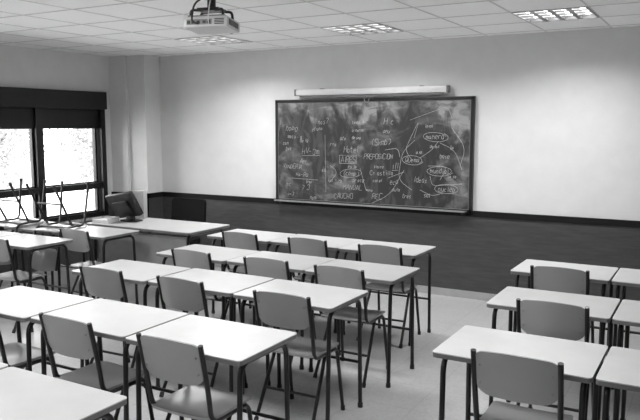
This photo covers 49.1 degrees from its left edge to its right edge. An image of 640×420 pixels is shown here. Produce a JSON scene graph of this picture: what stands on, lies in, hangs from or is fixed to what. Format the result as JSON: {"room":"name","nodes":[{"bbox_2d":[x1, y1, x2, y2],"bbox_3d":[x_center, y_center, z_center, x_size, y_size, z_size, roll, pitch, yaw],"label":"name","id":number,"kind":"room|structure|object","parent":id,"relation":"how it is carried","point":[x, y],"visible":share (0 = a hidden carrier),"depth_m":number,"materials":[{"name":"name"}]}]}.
{"room":"classroom","nodes":[
{"label":"classroom","id":0,"kind":"room"},
{"bbox_2d":[0,45,112,231],"bbox_3d":[-4.784,-0.397,5.846,0.200,2.980,8.550,4,8,29],"label":"wall","id":1,"kind":"structure","parent":0,"point":[21,67],"depth_m":8.40,"materials":[{"name":"white paint"}]},
{"bbox_2d":[1,258,97,285],"bbox_3d":[-4.772,1.067,5.820,0.020,0.080,8.210,4,8,29],"label":"baseboard","id":2,"kind":"structure","parent":1,"relation":"attached to","point":[63,269],"depth_m":8.43,"materials":[{"name":"grey"}]},
{"bbox_2d":[0,86,108,231],"bbox_3d":[-3.850,-0.504,7.428,0.260,1.630,4.025,4,8,29],"label":"window","id":3,"kind":"structure","parent":1,"relation":"in","point":[35,110],"depth_m":8.40,"materials":[{"name":"black plastic"}]},
{"bbox_2d":[0,109,97,128],"bbox_3d":[-3.827,-0.962,7.359,0.013,0.226,3.925,4,8,29],"label":"blind","id":4,"kind":"object","parent":3,"relation":"attached to","point":[9,118],"depth_m":8.37,"materials":[{"name":"black plastic"}]},
{"bbox_2d":[108,55,162,192],"bbox_3d":[-2.412,-0.656,9.225,0.580,2.680,0.320,4,8,29],"label":"wall pillar","id":5,"kind":"structure","parent":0,"point":[134,80],"depth_m":9.04,"materials":[{"name":"white paint"}]},
{"bbox_2d":[0,267,639,419],"bbox_3d":[-0.762,1.407,3.764,9.450,0.100,8.950,4,8,29],"label":"floor","id":6,"kind":"structure","parent":0,"point":[413,394],"depth_m":5.19,"materials":[{"name":"tile"}]},
{"bbox_2d":[0,362,7,369],"bbox_3d":[-1.781,1.059,3.062,0.700,0.760,0.500,4,8,30],"label":"school desk","id":7,"kind":"object","parent":6,"relation":"on","point":[2,365],"visible":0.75,"depth_m":3.05,"materials":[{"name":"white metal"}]},
{"bbox_2d":[0,231,20,285],"bbox_3d":[-3.315,0.608,6.779,0.700,0.760,0.500,4,8,29],"label":"school desk","id":8,"kind":"object","parent":6,"relation":"on","point":[2,233],"visible":0.48,"depth_m":6.77,"materials":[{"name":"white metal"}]},
{"bbox_2d":[0,239,46,332],"bbox_3d":[-2.751,0.628,6.311,0.414,0.844,0.485,4,8,27],"label":"chair","id":9,"kind":"object","parent":6,"relation":"on","point":[18,276],"visible":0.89,"depth_m":6.14,"materials":[{"name":"black metal"}]},
{"bbox_2d":[0,331,55,377],"bbox_3d":[-1.843,0.893,4.130,0.414,0.844,0.485,4,8,31],"label":"chair","id":10,"kind":"object","parent":6,"relation":"on","point":[13,354],"visible":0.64,"depth_m":4.13,"materials":[{"name":"black metal"}]},
{"bbox_2d":[0,234,72,331],"bbox_3d":[-2.689,0.651,6.426,0.700,0.760,0.500,4,8,29],"label":"school desk","id":11,"kind":"object","parent":6,"relation":"on","point":[31,242],"visible":0.84,"depth_m":6.35,"materials":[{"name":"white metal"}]},
{"bbox_2d":[4,221,87,290],"bbox_3d":[-2.839,0.543,7.309,0.700,0.760,0.500,4,8,29],"label":"school desk","id":12,"kind":"object","parent":6,"relation":"on","point":[31,228],"visible":0.32,"depth_m":7.16,"materials":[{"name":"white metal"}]},
{"bbox_2d":[0,178,46,264],"bbox_3d":[-3.154,0.111,7.269,0.414,0.844,0.485,4,8,29],"label":"chair","id":13,"kind":"object","parent":12,"relation":"on","point":[20,222],"visible":0.69,"depth_m":7.21,"materials":[{"name":"black metal"}]},
{"bbox_2d":[0,286,93,370],"bbox_3d":[-1.787,0.917,4.232,0.700,0.760,0.500,4,8,29],"label":"school desk","id":14,"kind":"object","parent":6,"relation":"on","point":[19,304],"visible":0.69,"depth_m":4.16,"materials":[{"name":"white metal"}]},
{"bbox_2d":[0,367,126,419],"bbox_3d":[-1.164,1.103,2.700,0.700,0.760,0.500,4,8,30],"label":"school desk","id":15,"kind":"object","parent":6,"relation":"on","point":[24,394],"visible":1,"depth_m":2.67,"materials":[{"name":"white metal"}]},
{"bbox_2d":[59,228,105,298],"bbox_3d":[-2.199,0.572,6.776,0.414,0.844,0.485,4,8,31],"label":"chair","id":16,"kind":"object","parent":6,"relation":"on","point":[81,242],"visible":0.54,"depth_m":6.54,"materials":[{"name":"black metal"}]},
{"bbox_2d":[52,226,138,304],"bbox_3d":[-2.213,0.586,6.956,0.700,0.760,0.500,4,8,29],"label":"school desk","id":17,"kind":"object","parent":6,"relation":"on","point":[107,234],"visible":0.6,"depth_m":6.89,"materials":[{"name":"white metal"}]},
{"bbox_2d":[25,181,89,270],"bbox_3d":[-2.597,0.148,6.955,0.414,0.844,0.485,4,8,29],"label":"chair","id":18,"kind":"object","parent":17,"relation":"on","point":[46,259],"visible":0.84,"depth_m":6.84,"materials":[{"name":"black metal"}]},
{"bbox_2d":[38,312,154,419],"bbox_3d":[-1.194,0.935,3.784,0.414,0.844,0.485,4,8,31],"label":"chair","id":19,"kind":"object","parent":6,"relation":"on","point":[67,337],"visible":0.83,"depth_m":3.62,"materials":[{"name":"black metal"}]},
{"bbox_2d":[79,266,137,367],"bbox_3d":[-1.405,0.786,5.013,0.414,0.844,0.485,4,8,28],"label":"chair","id":20,"kind":"object","parent":6,"relation":"on","point":[98,282],"visible":0.44,"depth_m":4.78,"materials":[{"name":"black metal"}]},
{"bbox_2d":[31,298,187,419],"bbox_3d":[-1.155,0.958,3.896,0.700,0.760,0.500,4,8,30],"label":"school desk","id":21,"kind":"object","parent":6,"relation":"on","point":[110,319],"visible":0.66,"depth_m":3.83,"materials":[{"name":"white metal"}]},
{"bbox_2d":[72,259,190,387],"bbox_3d":[-1.367,0.808,5.125,0.700,0.760,0.500,4,8,29],"label":"school desk","id":22,"kind":"object","parent":6,"relation":"on","point":[136,272],"visible":0.55,"depth_m":5.07,"materials":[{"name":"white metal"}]},
{"bbox_2d":[87,218,229,270],"bbox_3d":[-1.720,0.525,7.455,1.420,0.762,0.660,4,8,29],"label":"desk","id":23,"kind":"object","parent":6,"relation":"on","point":[147,245],"visible":0.7,"depth_m":7.21,"materials":[{"name":"grey wood"}]},
{"bbox_2d":[92,216,118,223],"bbox_3d":[-2.309,0.105,7.544,0.200,0.050,0.200,3,7,21],"label":"document tray","id":24,"kind":"object","parent":23,"relation":"on","point":[103,219],"visible":1,"depth_m":7.49,"materials":[{"name":"white plastic"}]},
{"bbox_2d":[105,191,143,221],"bbox_3d":[-2.102,-0.051,7.603,0.478,0.343,0.246,5,8,33],"label":"monitor","id":25,"kind":"object","parent":23,"relation":"on","point":[126,205],"visible":0.98,"depth_m":7.52,"materials":[{"name":"black plastic"}]},
{"bbox_2d":[132,190,147,218],"bbox_3d":[-2.032,-0.064,7.854,0.162,0.310,0.106,1,7,10],"label":"case","id":26,"kind":"object","parent":23,"relation":"on","point":[141,195],"visible":0.59,"depth_m":7.80,"materials":[{"name":"plastic"}]},
{"bbox_2d":[168,198,206,244],"bbox_3d":[-1.690,0.342,8.300,0.564,0.919,0.548,4,8,29],"label":"office chair","id":27,"kind":"object","parent":6,"relation":"on","point":[184,209],"visible":0.33,"depth_m":8.42,"materials":[{"name":"black fabric"}]},
{"bbox_2d":[136,333,252,419],"bbox_3d":[-0.593,0.978,3.432,0.414,0.844,0.485,4,8,29],"label":"chair","id":28,"kind":"object","parent":6,"relation":"on","point":[174,361],"visible":0.97,"depth_m":3.27,"materials":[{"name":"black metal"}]},
{"bbox_2d":[156,275,247,396],"bbox_3d":[-0.792,0.825,4.688,0.414,0.844,0.485,4,8,31],"label":"chair","id":29,"kind":"object","parent":6,"relation":"on","point":[176,293],"visible":0.42,"depth_m":4.46,"materials":[{"name":"black metal"}]},
{"bbox_2d":[171,249,240,319],"bbox_3d":[-0.907,0.705,5.680,0.414,0.844,0.485,4,8,30],"label":"chair","id":30,"kind":"object","parent":6,"relation":"on","point":[191,259],"visible":0.35,"depth_m":5.45,"materials":[{"name":"black metal"}]},
{"bbox_2d":[156,244,258,324],"bbox_3d":[-0.924,0.724,5.823,0.700,0.760,0.500,4,8,30],"label":"school desk","id":31,"kind":"object","parent":6,"relation":"on","point":[219,255],"visible":0.54,"depth_m":5.75,"materials":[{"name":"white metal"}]},
{"bbox_2d":[148,268,273,391],"bbox_3d":[-0.735,0.849,4.789,0.700,0.760,0.500,4,8,29],"label":"school desk","id":32,"kind":"object","parent":6,"relation":"on","point":[220,283],"visible":0.55,"depth_m":4.72,"materials":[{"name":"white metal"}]},
{"bbox_2d":[126,315,296,419],"bbox_3d":[-0.537,1.002,3.534,0.700,0.760,0.500,4,8,29],"label":"school desk","id":33,"kind":"object","parent":6,"relation":"on","point":[223,341],"visible":0.84,"depth_m":3.48,"materials":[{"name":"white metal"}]},
{"bbox_2d":[222,231,258,318],"bbox_3d":[-0.635,0.595,6.588,0.414,0.844,0.485,4,8,29],"label":"chair","id":34,"kind":"object","parent":6,"relation":"on","point":[238,240],"visible":0.37,"depth_m":6.36,"materials":[{"name":"black metal"}]},
{"bbox_2d":[207,229,294,313],"bbox_3d":[-0.653,0.613,6.732,0.700,0.760,0.500,4,8,29],"label":"school desk","id":35,"kind":"object","parent":6,"relation":"on","point":[264,237],"visible":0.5,"depth_m":6.70,"materials":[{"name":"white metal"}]},
{"bbox_2d":[243,256,315,360],"bbox_3d":[-0.303,0.744,5.360,0.414,0.844,0.485,4,8,28],"label":"chair","id":36,"kind":"object","parent":6,"relation":"on","point":[256,266],"visible":0.36,"depth_m":5.11,"materials":[{"name":"black metal"}]},
{"bbox_2d":[227,251,334,369],"bbox_3d":[-0.300,0.764,5.492,0.700,0.760,0.500,4,8,29],"label":"school desk","id":37,"kind":"object","parent":6,"relation":"on","point":[297,263],"visible":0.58,"depth_m":5.43,"materials":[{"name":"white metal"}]},
{"bbox_2d":[252,290,344,419],"bbox_3d":[-0.129,0.872,4.301,0.414,0.844,0.485,4,8,28],"label":"chair","id":38,"kind":"object","parent":6,"relation":"on","point":[276,309],"visible":0.79,"depth_m":4.14,"materials":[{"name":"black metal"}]},
{"bbox_2d":[233,279,367,419],"bbox_3d":[-0.117,0.893,4.428,0.700,0.760,0.500,4,8,30],"label":"school desk","id":39,"kind":"object","parent":6,"relation":"on","point":[324,298],"visible":0.75,"depth_m":4.38,"materials":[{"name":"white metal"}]},
{"bbox_2d":[270,234,361,332],"bbox_3d":[-0.030,0.653,6.401,0.700,0.760,0.500,4,8,29],"label":"school desk","id":40,"kind":"object","parent":6,"relation":"on","point":[333,243],"visible":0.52,"depth_m":6.35,"materials":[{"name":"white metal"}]},
{"bbox_2d":[287,237,350,322],"bbox_3d":[-0.012,0.635,6.258,0.414,0.844,0.485,4,8,29],"label":"chair","id":41,"kind":"object","parent":6,"relation":"on","point":[300,246],"visible":0.39,"depth_m":6.02,"materials":[{"name":"black metal"}]},
{"bbox_2d":[313,265,386,387],"bbox_3d":[0.228,0.782,5.047,0.414,0.844,0.485,4,8,29],"label":"chair","id":42,"kind":"object","parent":6,"relation":"on","point":[336,276],"visible":0.66,"depth_m":4.89,"materials":[{"name":"black metal"}]},
{"bbox_2d":[305,259,419,387],"bbox_3d":[0.310,0.807,5.134,0.700,0.760,0.500,4,8,30],"label":"school desk","id":43,"kind":"object","parent":6,"relation":"on","point":[392,275],"visible":0.75,"depth_m":5.08,"materials":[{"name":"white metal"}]},
{"bbox_2d":[338,240,435,345],"bbox_3d":[0.578,0.697,6.045,0.700,0.760,0.500,4,8,29],"label":"school desk","id":44,"kind":"object","parent":6,"relation":"on","point":[412,251],"visible":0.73,"depth_m":6.03,"materials":[{"name":"white laminate"}]},
{"bbox_2d":[356,244,420,347],"bbox_3d":[0.583,0.677,5.908,0.414,0.844,0.485,4,8,29],"label":"chair","id":45,"kind":"object","parent":6,"relation":"on","point":[380,254],"visible":0.67,"depth_m":5.74,"materials":[{"name":"black metal"}]},
{"bbox_2d":[433,325,607,419],"bbox_3d":[0.943,1.027,3.327,0.700,0.760,0.500,4,8,29],"label":"school desk","id":46,"kind":"object","parent":6,"relation":"on","point":[582,361],"visible":0.84,"depth_m":3.28,"materials":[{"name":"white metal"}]},
{"bbox_2d":[471,348,572,419],"bbox_3d":[0.932,1.006,3.202,0.414,0.844,0.485,4,8,29],"label":"chair","id":47,"kind":"object","parent":6,"relation":"on","point":[521,379],"visible":1,"depth_m":2.99,"materials":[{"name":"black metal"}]},
{"bbox_2d":[487,286,619,419],"bbox_3d":[1.393,0.919,4.215,0.679,0.760,0.500,4,8,29],"label":"school desk","id":48,"kind":"object","parent":6,"relation":"on","point":[602,309],"visible":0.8,"depth_m":4.18,"materials":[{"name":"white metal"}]},
{"bbox_2d":[516,298,592,419],"bbox_3d":[1.382,0.898,4.090,0.414,0.844,0.485,4,8,29],"label":"chair","id":49,"kind":"object","parent":6,"relation":"on","point":[535,317],"visible":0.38,"depth_m":3.86,"materials":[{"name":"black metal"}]},
{"bbox_2d":[530,265,593,342],"bbox_3d":[1.744,0.784,5.028,0.414,0.844,0.485,4,8,29],"label":"chair","id":50,"kind":"object","parent":6,"relation":"on","point":[548,278],"visible":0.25,"depth_m":4.79,"materials":[{"name":"black metal"}]},
{"bbox_2d":[511,259,617,355],"bbox_3d":[1.781,0.807,5.138,0.665,0.760,0.500,4,8,30],"label":"school desk","id":51,"kind":"object","parent":6,"relation":"on","point":[604,275],"visible":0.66,"depth_m":5.11,"materials":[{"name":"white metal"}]},
{"bbox_2d":[596,346,639,419],"bbox_3d":[1.563,1.069,2.977,0.700,0.760,0.500,4,8,29],"label":"school desk","id":52,"kind":"object","parent":6,"relation":"on","point":[620,369],"visible":1,"depth_m":2.98,"materials":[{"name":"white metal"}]},
{"bbox_2d":[611,268,639,389],"bbox_3d":[2.371,0.847,4.805,0.665,0.760,0.500,4,8,29],"label":"school desk","id":53,"kind":"object","parent":6,"relation":"on","point":[624,277],"visible":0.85,"depth_m":4.78,"materials":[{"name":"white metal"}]},
{"bbox_2d":[612,299,639,419],"bbox_3d":[1.995,0.960,3.876,0.679,0.760,0.500,4,8,29],"label":"school desk","id":54,"kind":"object","parent":6,"relation":"on","point":[627,314],"visible":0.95,"depth_m":3.93,"materials":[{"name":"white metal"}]},
{"bbox_2d":[0,0,639,56],"bbox_3d":[-0.762,-1.313,3.434,9.050,0.020,8.550,4,8,29],"label":"ceiling","id":55,"kind":"structure","parent":0,"point":[128,11],"depth_m":5.99,"materials":[{"name":"tile"}]},
{"bbox_2d":[183,0,239,34],"bbox_3d":[-0.713,-1.302,4.563,0.312,0.274,0.320,2,7,15],"label":"projector","id":56,"kind":"object","parent":55,"relation":"hanging from","point":[200,24],"visible":1,"depth_m":4.51,"materials":[{"name":"grey plastic"}]},
{"bbox_2d":[214,18,223,23],"bbox_3d":[-0.641,-1.203,4.452,0.065,0.035,0.009,2,7,15],"label":"vent","id":57,"kind":"object","parent":56,"relation":"attached to","point":[216,20],"depth_m":4.45,"materials":[{"name":"black plastic"}]},
{"bbox_2d":[229,19,237,28],"bbox_3d":[-0.561,-1.207,4.545,0.004,0.049,0.153,2,7,15],"label":"vent","id":58,"kind":"object","parent":56,"relation":"attached to","point":[233,24],"depth_m":4.54,"materials":[{"name":"black plastic"}]},
{"bbox_2d":[174,36,251,44],"bbox_3d":[-1.104,-1.824,7.304,0.573,0.118,0.598,4,8,29],"label":"ceiling light","id":59,"kind":"object","parent":55,"relation":"attached to","point":[209,40],"visible":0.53,"depth_m":7.33,"materials":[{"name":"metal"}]},
{"bbox_2d":[0,0,639,55],"bbox_3d":[-0.764,-1.301,3.432,9.050,0.004,8.557,4,8,29],"label":"trim","id":60,"kind":"structure","parent":55,"relation":"attached to","point":[582,1],"depth_m":6.16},
{"bbox_2d":[321,23,403,34],"bbox_3d":[0.396,-1.722,6.458,0.573,0.118,0.598,4,8,29],"label":"ceiling light","id":61,"kind":"object","parent":55,"relation":"attached to","point":[375,28],"visible":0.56,"depth_m":6.51,"materials":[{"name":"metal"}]},
{"bbox_2d":[511,7,599,22],"bbox_3d":[1.896,-1.619,5.612,0.573,0.118,0.598,4,8,29],"label":"ceiling light","id":62,"kind":"object","parent":55,"relation":"attached to","point":[579,12],"visible":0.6,"depth_m":5.68,"materials":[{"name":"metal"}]},
{"bbox_2d":[159,26,639,220],"bbox_3d":[1.399,-0.580,7.355,9.450,2.980,0.200,4,8,29],"label":"wall","id":63,"kind":"structure","parent":0,"point":[557,113],"depth_m":7.04,"materials":[{"name":"white paint"}]},
{"bbox_2d":[0,196,639,304],"bbox_3d":[-0.762,0.888,3.701,9.050,0.805,8.550,4,8,29],"label":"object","id":64,"kind":"structure","parent":63,"relation":"attached to","point":[475,254],"depth_m":7.36,"materials":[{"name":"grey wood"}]},
{"bbox_2d":[215,263,496,300],"bbox_3d":[1.265,0.887,7.296,9.050,0.080,0.340,4,8,29],"label":"baseboard","id":65,"kind":"structure","parent":63,"relation":"attached to","point":[421,289],"depth_m":7.39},
{"bbox_2d":[294,85,449,102],"bbox_3d":[0.527,-1.248,7.594,1.834,0.171,0.109,4,8,29],"label":"projection screen","id":66,"kind":"object","parent":63,"relation":"attached to","point":[421,89],"visible":1,"depth_m":7.51,"materials":[{"name":"white plastic"}]},
{"bbox_2d":[274,96,475,214],"bbox_3d":[0.506,-0.614,7.676,2.390,1.210,0.116,4,8,29],"label":"chalkboard","id":67,"kind":"object","parent":63,"relation":"attached to","point":[411,153],"visible":1,"depth_m":7.62,"materials":[{"name":"grey stone"}]},
{"bbox_2d":[274,199,466,212],"bbox_3d":[0.482,-0.053,7.731,2.320,0.018,0.070,4,8,29],"label":"chalk tray","id":68,"kind":"object","parent":67,"relation":"on","point":[425,207],"depth_m":7.65,"materials":[{"name":"metal"}]},
{"bbox_2d":[111,192,639,227],"bbox_3d":[1.263,0.039,7.189,9.050,0.060,0.350,4,8,29],"label":"trim","id":69,"kind":"structure","parent":63,"relation":"attached to","point":[517,216],"depth_m":7.32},
{"label":"outside","id":70,"kind":"structure","parent":0,"visible":0},
{"bbox_2d":[0,158,94,220],"bbox_3d":[-15.559,-0.118,20.475,32.850,0.100,50.000,4,8,29],"label":"ground","id":71,"kind":"structure","parent":70,"point":[56,172],"depth_m":22.70,"materials":[{"name":"white"}]},
{"bbox_2d":[0,129,28,165],"bbox_3d":[-9.573,-2.579,19.152,4.705,5.112,4.192,-1,7,-9],"label":"tree","id":72,"kind":"object","parent":71,"relation":"on","point":[8,161],"visible":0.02,"depth_m":20.38,"materials":[{"name":"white plant"}]},
{"bbox_2d":[0,129,49,201],"bbox_3d":[-6.738,-1.065,13.065,3.298,3.575,3.144,4,8,29],"label":"tree","id":73,"kind":"object","parent":71,"relation":"on","point":[3,132],"visible":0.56,"depth_m":12.82,"materials":[{"name":"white plant"}]},
{"bbox_2d":[43,129,93,194],"bbox_3d":[-4.722,-1.685,16.391,3.214,4.005,3.086,-6,9,-42],"label":"tree","id":74,"kind":"object","parent":71,"relation":"on","point":[84,136],"visible":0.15,"depth_m":16.01,"materials":[{"name":"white plant"}]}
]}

